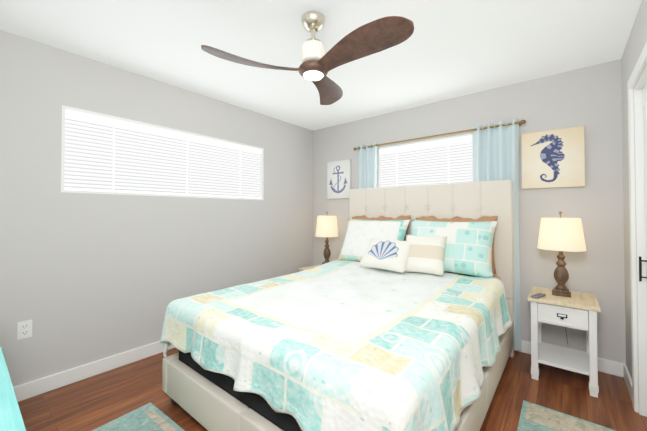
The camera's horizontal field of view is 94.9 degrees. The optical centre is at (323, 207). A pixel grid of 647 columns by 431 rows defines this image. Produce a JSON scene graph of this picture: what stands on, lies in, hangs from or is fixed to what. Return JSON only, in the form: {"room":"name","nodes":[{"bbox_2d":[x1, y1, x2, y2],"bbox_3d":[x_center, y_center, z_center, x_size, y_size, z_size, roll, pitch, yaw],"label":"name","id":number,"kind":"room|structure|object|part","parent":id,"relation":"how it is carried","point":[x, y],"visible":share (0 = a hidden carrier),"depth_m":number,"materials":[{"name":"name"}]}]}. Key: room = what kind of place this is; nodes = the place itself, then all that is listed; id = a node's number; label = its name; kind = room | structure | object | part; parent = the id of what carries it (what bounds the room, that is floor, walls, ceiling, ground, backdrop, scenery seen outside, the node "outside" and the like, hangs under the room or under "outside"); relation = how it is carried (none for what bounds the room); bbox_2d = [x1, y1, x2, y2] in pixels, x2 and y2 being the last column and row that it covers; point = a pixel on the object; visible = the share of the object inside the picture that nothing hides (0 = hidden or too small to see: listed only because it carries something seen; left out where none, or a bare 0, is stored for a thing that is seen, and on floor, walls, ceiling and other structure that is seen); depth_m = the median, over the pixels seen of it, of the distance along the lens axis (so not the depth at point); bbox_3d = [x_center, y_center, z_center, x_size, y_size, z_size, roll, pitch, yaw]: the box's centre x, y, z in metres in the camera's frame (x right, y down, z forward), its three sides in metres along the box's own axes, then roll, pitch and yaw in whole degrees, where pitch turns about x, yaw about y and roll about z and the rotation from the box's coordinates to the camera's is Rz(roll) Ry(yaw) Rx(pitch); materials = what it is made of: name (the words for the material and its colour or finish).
{"room":"bedroom","nodes":[
{"label":"bedroom","id":0,"kind":"room"},
{"bbox_2d":[0,30,312,386],"bbox_3d":[-1.359,0.078,2.906,0.120,2.440,3.900,-1,-1,39],"label":"wall","id":1,"kind":"structure","parent":0,"point":[86,278],"depth_m":2.38,"materials":[{"name":"grey paint"}]},
{"bbox_2d":[17,320,31,339],"bbox_3d":[-2.010,0.819,1.999,0.008,0.116,0.072,-1,-1,39],"label":"electrical outlet plate","id":2,"kind":"object","parent":1,"relation":"attached to","point":[24,329],"visible":1,"depth_m":2.00,"materials":[{"name":"white plastic"}]},
{"bbox_2d":[13,341,174,401],"bbox_3d":[-1.305,1.245,2.844,0.020,0.105,3.660,-1,-1,39],"label":"baseboard","id":3,"kind":"structure","parent":1,"relation":"attached to","point":[27,390],"depth_m":2.23,"materials":[{"name":"white wood"}]},
{"bbox_2d":[61,105,263,199],"bbox_3d":[-1.358,-0.419,2.912,0.115,0.635,1.860,-1,-1,39],"label":"window","id":4,"kind":"structure","parent":1,"relation":"in","point":[140,123],"depth_m":2.56,"materials":[{"name":"white"}]},
{"bbox_2d":[64,109,261,198],"bbox_3d":[-1.340,-0.420,2.898,0.050,0.595,1.816,-1,-1,39],"label":"window blind","id":5,"kind":"object","parent":4,"relation":"attached to","point":[102,154],"visible":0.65,"depth_m":2.65,"materials":[{"name":"white plastic"}]},
{"bbox_2d":[0,0,641,129],"bbox_3d":[-0.087,-1.208,1.883,3.410,0.100,3.900,-1,-1,39],"label":"ceiling","id":6,"kind":"structure","parent":0,"point":[448,49],"depth_m":2.07,"materials":[{"name":"white paint"}]},
{"bbox_2d":[201,11,413,104],"bbox_3d":[0.042,-0.977,1.739,1.013,0.365,1.121,-1,-1,39],"label":"fan","id":7,"kind":"object","parent":6,"relation":"hanging from","point":[317,65],"visible":1,"depth_m":1.65,"materials":[{"name":"brown wood"}]},
{"bbox_3d":[-0.062,-1.012,1.817,0.148,0.291,0.148,-1,-1,39],"label":"motor","id":8,"kind":"part","parent":7,"relation":"part of","materials":[{"name":"silver metal"}]},
{"bbox_2d":[18,348,646,430],"bbox_3d":[-0.087,1.332,1.844,3.410,0.100,3.900,-1,-1,39],"label":"floor","id":9,"kind":"structure","parent":0,"point":[94,402],"depth_m":1.99,"materials":[{"name":"brown wood"}]},
{"bbox_2d":[0,345,25,430],"bbox_3d":[-1.241,0.841,0.798,1.480,0.850,0.527,-1,-1,39],"label":"dresser","id":10,"kind":"object","parent":9,"relation":"on","point":[11,419],"visible":1,"depth_m":0.62,"materials":[{"name":"teal wood"}]},
{"bbox_2d":[92,402,184,430],"bbox_3d":[-0.948,1.269,1.425,0.920,0.010,0.620,-1,-1,36],"label":"rug","id":11,"kind":"object","parent":9,"relation":"on","point":[150,416],"visible":0.92,"depth_m":1.76,"materials":[{"name":"teal fabric"}]},
{"bbox_2d":[298,264,320,270],"bbox_3d":[-0.006,1.034,3.763,0.406,0.555,0.490,-1,-1,39],"label":"nightstand","id":12,"kind":"object","parent":9,"relation":"on","point":[305,268],"depth_m":3.77,"materials":[{"name":"white"}]},
{"bbox_2d":[316,212,337,264],"bbox_3d":[0.045,0.401,3.858,0.300,0.710,0.300,-1,-1,39],"label":"lamp","id":13,"kind":"object","parent":12,"relation":"on","point":[326,227],"visible":0.94,"depth_m":3.76,"materials":[{"name":"beige fabric"}]},
{"bbox_2d":[160,180,513,430],"bbox_3d":[0.293,0.518,2.275,1.792,1.540,2.301,-1,-1,39],"label":"bed","id":14,"kind":"object","parent":9,"relation":"on","point":[397,314],"visible":1,"depth_m":1.68,"materials":[{"name":"fabric"}]},
{"bbox_2d":[160,259,511,430],"bbox_3d":[0.171,0.769,2.123,1.792,0.434,1.917,-1,-1,39],"label":"quilt","id":15,"kind":"object","parent":14,"relation":"on","point":[339,344],"depth_m":1.46,"materials":[{"name":"white fabric"}]},
{"bbox_3d":[0.301,0.718,2.279,1.550,0.260,2.100,-1,-1,39],"label":"mattress","id":16,"kind":"part","parent":14,"relation":"part of","materials":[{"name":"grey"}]},
{"bbox_3d":[0.995,0.532,3.127,1.703,1.540,0.094,-1,-1,39],"label":"headboard","id":17,"kind":"part","parent":14,"relation":"part of","materials":[{"name":"fabric"}]},
{"bbox_2d":[528,286,600,397],"bbox_3d":[1.843,0.984,2.288,0.406,0.610,0.450,-1,-1,39],"label":"nightstand","id":18,"kind":"object","parent":9,"relation":"on","point":[578,310],"visible":1,"depth_m":2.18,"materials":[{"name":"white wood"}]},
{"bbox_2d":[531,293,545,298],"bbox_3d":[1.635,0.668,2.260,0.150,0.018,0.044,1,-1,-33],"label":"remote control","id":19,"kind":"object","parent":18,"relation":"on","point":[538,295],"visible":1,"depth_m":2.24,"materials":[{"name":"grey plastic"}]},
{"bbox_2d":[537,211,585,297],"bbox_3d":[1.857,0.352,2.322,0.300,0.651,0.300,-1,-1,39],"label":"lamp","id":20,"kind":"object","parent":18,"relation":"on","point":[560,235],"visible":1,"depth_m":2.25,"materials":[{"name":"beige fabric"}]},
{"bbox_2d":[517,400,615,430],"bbox_3d":[1.238,1.270,1.464,0.500,0.010,0.900,-1,-1,39],"label":"rug","id":21,"kind":"object","parent":9,"relation":"on","point":[534,417],"visible":0.89,"depth_m":1.76,"materials":[{"name":"fabric"}]},
{"bbox_2d":[313,59,625,363],"bbox_3d":[1.111,0.085,3.325,3.170,2.440,0.120,-1,-1,39],"label":"wall","id":22,"kind":"structure","parent":0,"point":[589,98],"depth_m":2.54,"materials":[{"name":"grey paint"}]},
{"bbox_2d":[327,159,350,198],"bbox_3d":[0.206,-0.376,3.964,0.370,0.500,0.041,-1,-1,39],"label":"art","id":23,"kind":"object","parent":22,"relation":"attached to","point":[338,179],"visible":1,"depth_m":3.94,"materials":[{"name":"fabric"}]},
{"bbox_2d":[377,133,472,187],"bbox_3d":[1.113,-0.418,3.328,1.080,0.645,0.115,-1,-1,39],"label":"window","id":24,"kind":"structure","parent":22,"relation":"in","point":[379,160],"depth_m":3.39,"materials":[{"name":"white"}]},
{"bbox_2d":[380,135,472,186],"bbox_3d":[1.099,-0.418,3.311,1.036,0.605,0.050,-1,-1,39],"label":"window blind","id":25,"kind":"object","parent":24,"relation":"attached to","point":[445,161],"visible":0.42,"depth_m":3.26,"materials":[{"name":"white plastic"}]},
{"bbox_2d":[353,120,525,149],"bbox_3d":[1.098,-0.755,3.216,1.821,0.044,0.083,-1,-1,39],"label":"curtain rod","id":26,"kind":"object","parent":22,"relation":"attached to","point":[521,122],"visible":0.9,"depth_m":3.04,"materials":[{"name":"brown wood"}]},
{"bbox_2d":[357,143,377,188],"bbox_3d":[0.537,0.251,3.644,0.287,2.068,0.063,-1,-1,39],"label":"curtain","id":27,"kind":"object","parent":26,"relation":"hanging from","point":[367,158],"visible":0.23,"depth_m":3.64,"materials":[{"name":"fabric"}]},
{"bbox_2d":[472,119,521,349],"bbox_3d":[1.601,0.237,2.773,0.397,2.068,0.062,-1,-1,39],"label":"curtain","id":28,"kind":"object","parent":26,"relation":"hanging from","point":[495,153],"visible":0.46,"depth_m":2.73,"materials":[{"name":"fabric"}]},
{"bbox_2d":[521,126,584,188],"bbox_3d":[1.951,-0.418,2.540,0.425,0.490,0.035,-1,-1,39],"label":"artwork","id":29,"kind":"object","parent":22,"relation":"attached to","point":[553,158],"visible":1,"depth_m":2.52,"materials":[{"name":"fabric"}]},
{"bbox_2d":[515,340,621,376],"bbox_3d":[1.078,1.251,3.244,3.140,0.105,0.020,-1,-1,39],"label":"baseboard","id":30,"kind":"structure","parent":22,"relation":"attached to","point":[604,365],"depth_m":2.32,"materials":[{"name":"white wood"}]},
{"bbox_2d":[621,0,646,389],"bbox_3d":[1.185,0.046,0.821,0.120,2.440,3.660,-1,-1,39],"label":"wall","id":31,"kind":"structure","parent":0,"point":[636,43],"depth_m":2.11,"materials":[{"name":"grey paint"}]},
{"bbox_2d":[622,363,632,402],"bbox_3d":[2.142,1.233,2.078,0.016,0.105,0.415,-1,-1,39],"label":"baseboard","id":32,"kind":"structure","parent":31,"relation":"attached to","point":[625,373],"depth_m":2.10,"materials":[{"name":"white wood"}]},
{"bbox_2d":[627,42,646,416],"bbox_3d":[1.382,0.215,1.090,0.120,2.110,2.090,-1,-1,39],"label":"trim","id":33,"kind":"structure","parent":31,"relation":"attached to","point":[637,237],"depth_m":1.86,"materials":[{"name":"white wood"}]},
{"bbox_2d":[639,83,646,305],"bbox_3d":[1.684,0.260,1.457,0.079,2.008,0.960,-1,-1,39],"label":"closet door","id":34,"kind":"structure","parent":31,"relation":"in","point":[645,151],"depth_m":1.81,"materials":[{"name":"white wood"}]}
]}

